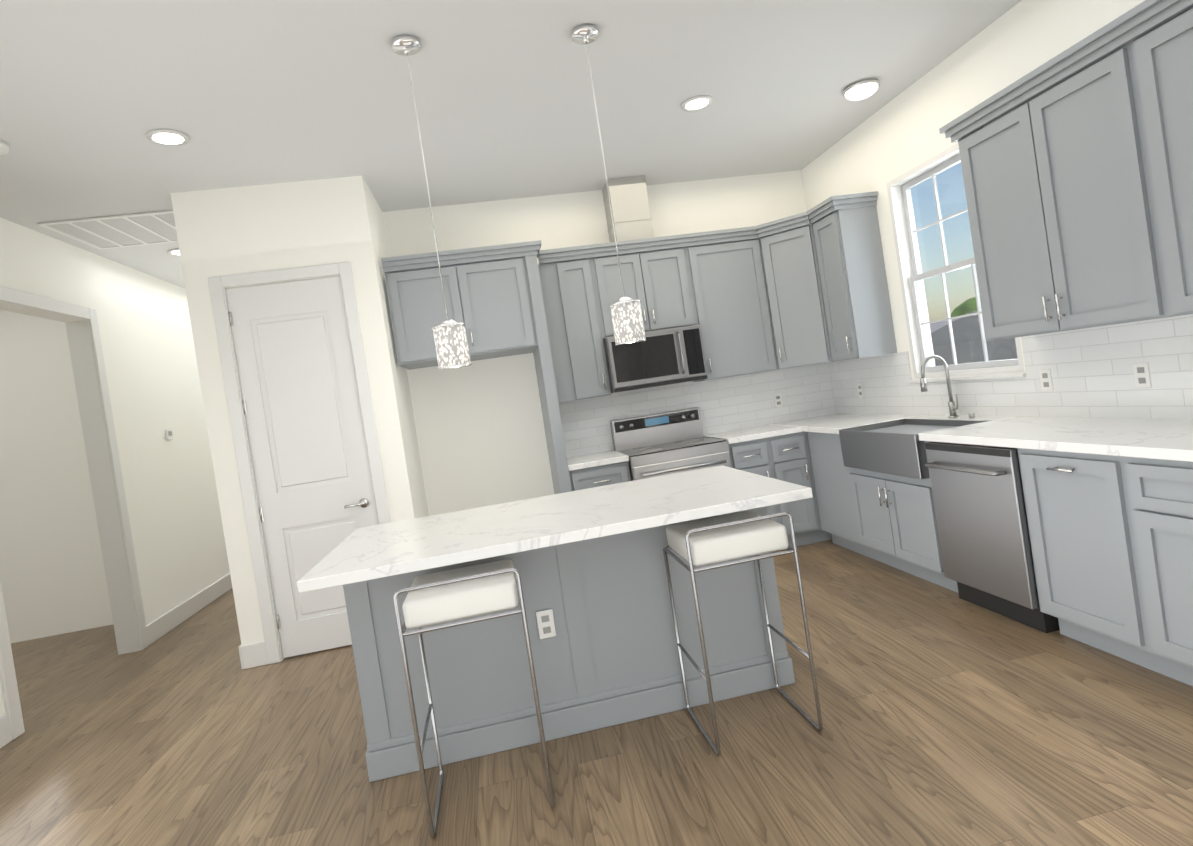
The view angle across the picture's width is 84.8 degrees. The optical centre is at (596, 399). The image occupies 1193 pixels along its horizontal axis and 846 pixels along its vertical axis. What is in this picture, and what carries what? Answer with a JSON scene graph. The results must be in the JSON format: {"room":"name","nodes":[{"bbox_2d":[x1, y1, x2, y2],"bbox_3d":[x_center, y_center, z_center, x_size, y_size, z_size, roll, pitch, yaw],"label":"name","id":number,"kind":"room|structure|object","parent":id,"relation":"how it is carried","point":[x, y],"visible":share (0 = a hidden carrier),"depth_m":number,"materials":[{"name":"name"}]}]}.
{"room":"kitchen","nodes":[
{"label":"kitchen","id":0,"kind":"room"},
{"bbox_2d":[0,310,112,642],"bbox_3d":[-5.131,0.580,5.772,2.390,3.050,0.150,-9,1,-9],"label":"wall","id":1,"kind":"structure","parent":0,"point":[53,576],"depth_m":5.72,"materials":[{"name":"white paint"}]},
{"bbox_2d":[0,218,229,716],"bbox_3d":[-3.597,0.372,4.119,0.150,3.050,14.100,-9,1,-9],"label":"wall","id":2,"kind":"structure","parent":0,"point":[155,393],"depth_m":5.47,"materials":[{"name":"white paint"}]},
{"bbox_2d":[0,714,11,748],"bbox_3d":[-2.712,1.752,0.452,0.020,0.150,6.310,-9,1,-9],"label":"baseboard","id":3,"kind":"structure","parent":2,"relation":"attached to","point":[5,730],"depth_m":3.53,"materials":[{"name":"white wood"}]},
{"bbox_2d":[0,286,148,739],"bbox_3d":[-3.499,0.588,4.259,0.020,2.590,1.430,-9,1,-9],"label":"door frame","id":4,"kind":"structure","parent":2,"relation":"attached to","point":[104,489],"depth_m":4.86,"materials":[{"name":"white wood"}]},
{"bbox_2d":[165,430,172,439],"bbox_3d":[-3.783,0.308,5.781,0.021,0.090,0.090,-9,1,-9],"label":"thermostat","id":5,"kind":"object","parent":2,"relation":"attached to","point":[169,434],"visible":0.98,"depth_m":5.76,"materials":[{"name":"white plastic"}]},
{"bbox_2d":[146,573,231,644],"bbox_3d":[-3.655,1.818,6.375,0.016,0.150,2.825,-9,1,-9],"label":"baseboard","id":6,"kind":"structure","parent":2,"relation":"attached to","point":[162,625],"depth_m":5.62,"materials":[{"name":"white wood"}]},
{"bbox_2d":[170,190,264,645],"bbox_3d":[-2.941,0.228,7.713,0.180,3.050,7.210,-9,1,-9],"label":"wall","id":7,"kind":"structure","parent":0,"point":[196,250],"depth_m":4.15,"materials":[{"name":"white paint"}]},
{"bbox_2d":[238,641,265,669],"bbox_3d":[-2.807,1.675,7.635,0.020,0.150,7.076,-9,1,-9],"label":"baseboard","id":8,"kind":"structure","parent":7,"relation":"attached to","point":[252,655],"depth_m":4.15,"materials":[{"name":"white wood"}]},
{"bbox_2d":[202,176,428,660],"bbox_3d":[-1.847,0.103,4.648,0.949,3.050,0.810,-9,1,-9],"label":"wall","id":9,"kind":"structure","parent":0,"point":[243,229],"depth_m":4.29,"materials":[{"name":"white paint"}]},
{"bbox_2d":[208,262,390,663],"bbox_3d":[-1.854,0.391,4.234,0.872,2.493,0.040,-9,1,-9],"label":"door frame","id":10,"kind":"structure","parent":9,"relation":"attached to","point":[217,284],"depth_m":4.17,"materials":[{"name":"white wood"}]},
{"bbox_2d":[226,276,378,657],"bbox_3d":[-1.851,0.424,4.243,0.711,2.402,0.099,-9,1,-9],"label":"closet door","id":11,"kind":"structure","parent":9,"relation":"in","point":[302,412],"depth_m":4.25,"materials":[{"name":"white paint"}]},
{"bbox_2d":[0,0,1021,287],"bbox_3d":[-2.306,-1.417,4.344,8.850,0.100,14.100,-9,1,-9],"label":"ceiling","id":12,"kind":"structure","parent":0,"point":[238,92],"depth_m":3.40,"materials":[{"name":"white paint"}]},
{"bbox_2d":[0,140,9,154],"bbox_3d":[-2.948,-1.235,3.187,0.130,0.035,0.130,-9,1,-9],"label":"smoke detector","id":13,"kind":"object","parent":12,"relation":"attached to","point":[4,147],"visible":1,"depth_m":3.20,"materials":[{"name":"white plastic"}]},
{"bbox_2d":[37,210,177,249],"bbox_3d":[-3.303,-1.213,4.685,0.850,0.010,0.690,-9,1,-9],"label":"ceiling vent","id":14,"kind":"object","parent":12,"relation":"in","point":[127,230],"visible":0.75,"depth_m":4.60,"materials":[{"name":"white metal"}]},
{"bbox_2d":[146,129,189,145],"bbox_3d":[-2.220,-1.359,3.385,0.190,0.010,0.190,-9,1,-9],"label":"recessed light","id":15,"kind":"object","parent":12,"relation":"in","point":[167,137],"visible":1,"depth_m":3.37,"materials":[{"name":"white plastic"}]},
{"bbox_2d":[167,248,179,255],"bbox_3d":[-3.391,-1.208,5.334,0.190,0.010,0.190,-9,1,-9],"label":"recessed light","id":16,"kind":"object","parent":12,"relation":"in","point":[174,251],"visible":0.44,"depth_m":5.29,"materials":[{"name":"white plastic"}]},
{"bbox_2d":[391,35,470,369],"bbox_3d":[-0.729,-0.854,2.867,0.148,1.437,0.148,-9,1,-9],"label":"pendant light","id":17,"kind":"object","parent":12,"relation":"hanging from","point":[451,343],"visible":1,"depth_m":2.83,"materials":[{"name":"polished chrome"},{"name":"white patterned glass"}]},
{"bbox_2d":[571,24,645,345],"bbox_3d":[0.052,-0.972,2.993,0.148,1.437,0.148,-9,1,-9],"label":"pendant light","id":18,"kind":"object","parent":12,"relation":"hanging from","point":[627,320],"visible":1,"depth_m":2.95,"materials":[{"name":"white glass"}]},
{"bbox_2d":[681,95,712,110],"bbox_3d":[0.606,-1.788,3.940,0.190,0.010,0.190,-9,1,-9],"label":"recessed light","id":19,"kind":"object","parent":12,"relation":"in","point":[695,103],"visible":0.94,"depth_m":3.92,"materials":[{"name":"white plastic"}]},
{"bbox_2d":[843,78,878,99],"bbox_3d":[1.649,-1.929,4.067,0.210,0.088,0.210,-9,1,-9],"label":"flush-mount ceiling light","id":20,"kind":"object","parent":12,"relation":"attached to","point":[862,89],"visible":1,"depth_m":4.01,"materials":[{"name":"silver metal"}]},
{"bbox_2d":[382,170,806,515],"bbox_3d":[0.264,-0.223,5.473,3.530,3.050,0.150,-9,1,-9],"label":"wall","id":21,"kind":"structure","parent":0,"point":[480,433],"depth_m":5.24,"materials":[{"name":"white paint"}]},
{"bbox_2d":[550,362,835,458],"bbox_3d":[0.854,0.066,5.477,2.438,0.464,0.016,-9,1,-9],"label":"backsplash","id":22,"kind":"structure","parent":21,"relation":"attached to","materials":[{"name":"tile"}]},
{"bbox_2d":[0,539,1192,845],"bbox_3d":[-1.843,1.679,4.383,8.850,0.060,14.100,-9,1,-9],"label":"floor","id":23,"kind":"structure","parent":0,"point":[950,717],"depth_m":2.57,"materials":[{"name":"brown wood"}]},
{"bbox_2d":[393,559,554,838],"bbox_3d":[-0.442,1.030,2.411,0.425,0.858,0.405,-9,1,-9],"label":"stool","id":24,"kind":"object","parent":23,"relation":"on","point":[457,594],"visible":1,"depth_m":2.24,"materials":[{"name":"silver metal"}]},
{"bbox_2d":[297,465,812,781],"bbox_3d":[-0.107,0.942,2.885,1.910,0.920,1.000,-9,1,-9],"label":"kitchen island","id":25,"kind":"object","parent":23,"relation":"on","point":[589,565],"visible":1,"depth_m":2.75,"materials":[{"name":"grey paint"}]},
{"bbox_2d":[297,465,812,592],"bbox_3d":[-0.172,0.507,2.880,1.910,0.040,1.000,-9,1,-9],"label":"island countertop","id":26,"kind":"structure","parent":25,"relation":"on","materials":[{"name":"white stone"}]},
{"bbox_2d":[663,511,822,756],"bbox_3d":[0.563,0.877,2.638,0.425,0.858,0.405,-9,1,-9],"label":"stool","id":27,"kind":"object","parent":23,"relation":"on","point":[713,540],"visible":1,"depth_m":2.47,"materials":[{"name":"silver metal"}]},
{"bbox_2d":[381,0,1192,685],"bbox_3d":[0.674,-0.257,3.428,3.660,3.047,4.020,-9,1,-9],"label":"fitted kitchen","id":28,"kind":"object","parent":23,"relation":"on","point":[1049,490],"visible":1,"depth_m":3.60,"materials":[{"name":"grey paint"}]},
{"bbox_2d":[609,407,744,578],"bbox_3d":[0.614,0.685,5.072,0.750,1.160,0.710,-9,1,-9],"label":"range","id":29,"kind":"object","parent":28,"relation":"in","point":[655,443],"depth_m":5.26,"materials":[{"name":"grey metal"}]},
{"bbox_2d":[559,424,802,470],"bbox_3d":[0.633,0.358,5.127,1.810,0.040,0.632,-9,1,-9],"label":"countertop","id":30,"kind":"structure","parent":28,"relation":"on","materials":[{"name":"white stone"}]},
{"bbox_2d":[768,413,1192,481],"bbox_3d":[2.095,0.158,3.649,0.632,0.040,4.020,-9,1,-9],"label":"countertop","id":31,"kind":"structure","parent":28,"relation":"on","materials":[{"name":"white stone"}]},
{"bbox_2d":[801,0,1144,379],"bbox_3d":[2.665,-0.537,1.960,0.150,3.050,7.850,-9,1,-9],"label":"wall","id":32,"kind":"structure","parent":0,"point":[898,136],"depth_m":4.00,"materials":[{"name":"white paint"}]},
{"bbox_2d":[827,256,1192,427],"bbox_3d":[2.360,-0.129,3.694,0.016,0.450,4.020,-9,1,-9],"label":"backsplash","id":33,"kind":"structure","parent":32,"relation":"attached to","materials":[{"name":"tile"}]},
{"label":"outside","id":34,"kind":"structure","parent":0,"visible":0},
{"bbox_3d":[10.917,0.918,17.153,150.000,0.050,150.000,-9,1,-9],"label":"ground","id":35,"kind":"structure","parent":34,"visible":0},
{"bbox_2d":[929,318,957,332],"bbox_3d":[16.668,-1.906,20.124,10.000,3.740,20.800,-9,1,-9],"label":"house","id":36,"kind":"structure","parent":35,"relation":"on","point":[936,327],"depth_m":24.35,"materials":[{"name":"grey"}]},
{"bbox_2d":[951,297,981,316],"bbox_3d":[10.432,-3.072,24.265,38.134,7.792,26.090,-9,1,-9],"label":"trees","id":37,"kind":"object","parent":35,"relation":"on","point":[964,306],"depth_m":36.74,"materials":[{"name":"green plant"}]},
{"bbox_2d":[931,311,1017,365],"bbox_3d":[9.144,-0.338,11.063,5.800,3.090,9.300,-9,1,-9],"label":"house","id":38,"kind":"structure","parent":35,"relation":"on","point":[967,329],"depth_m":10.75,"materials":[{"name":"grey"}]}
]}

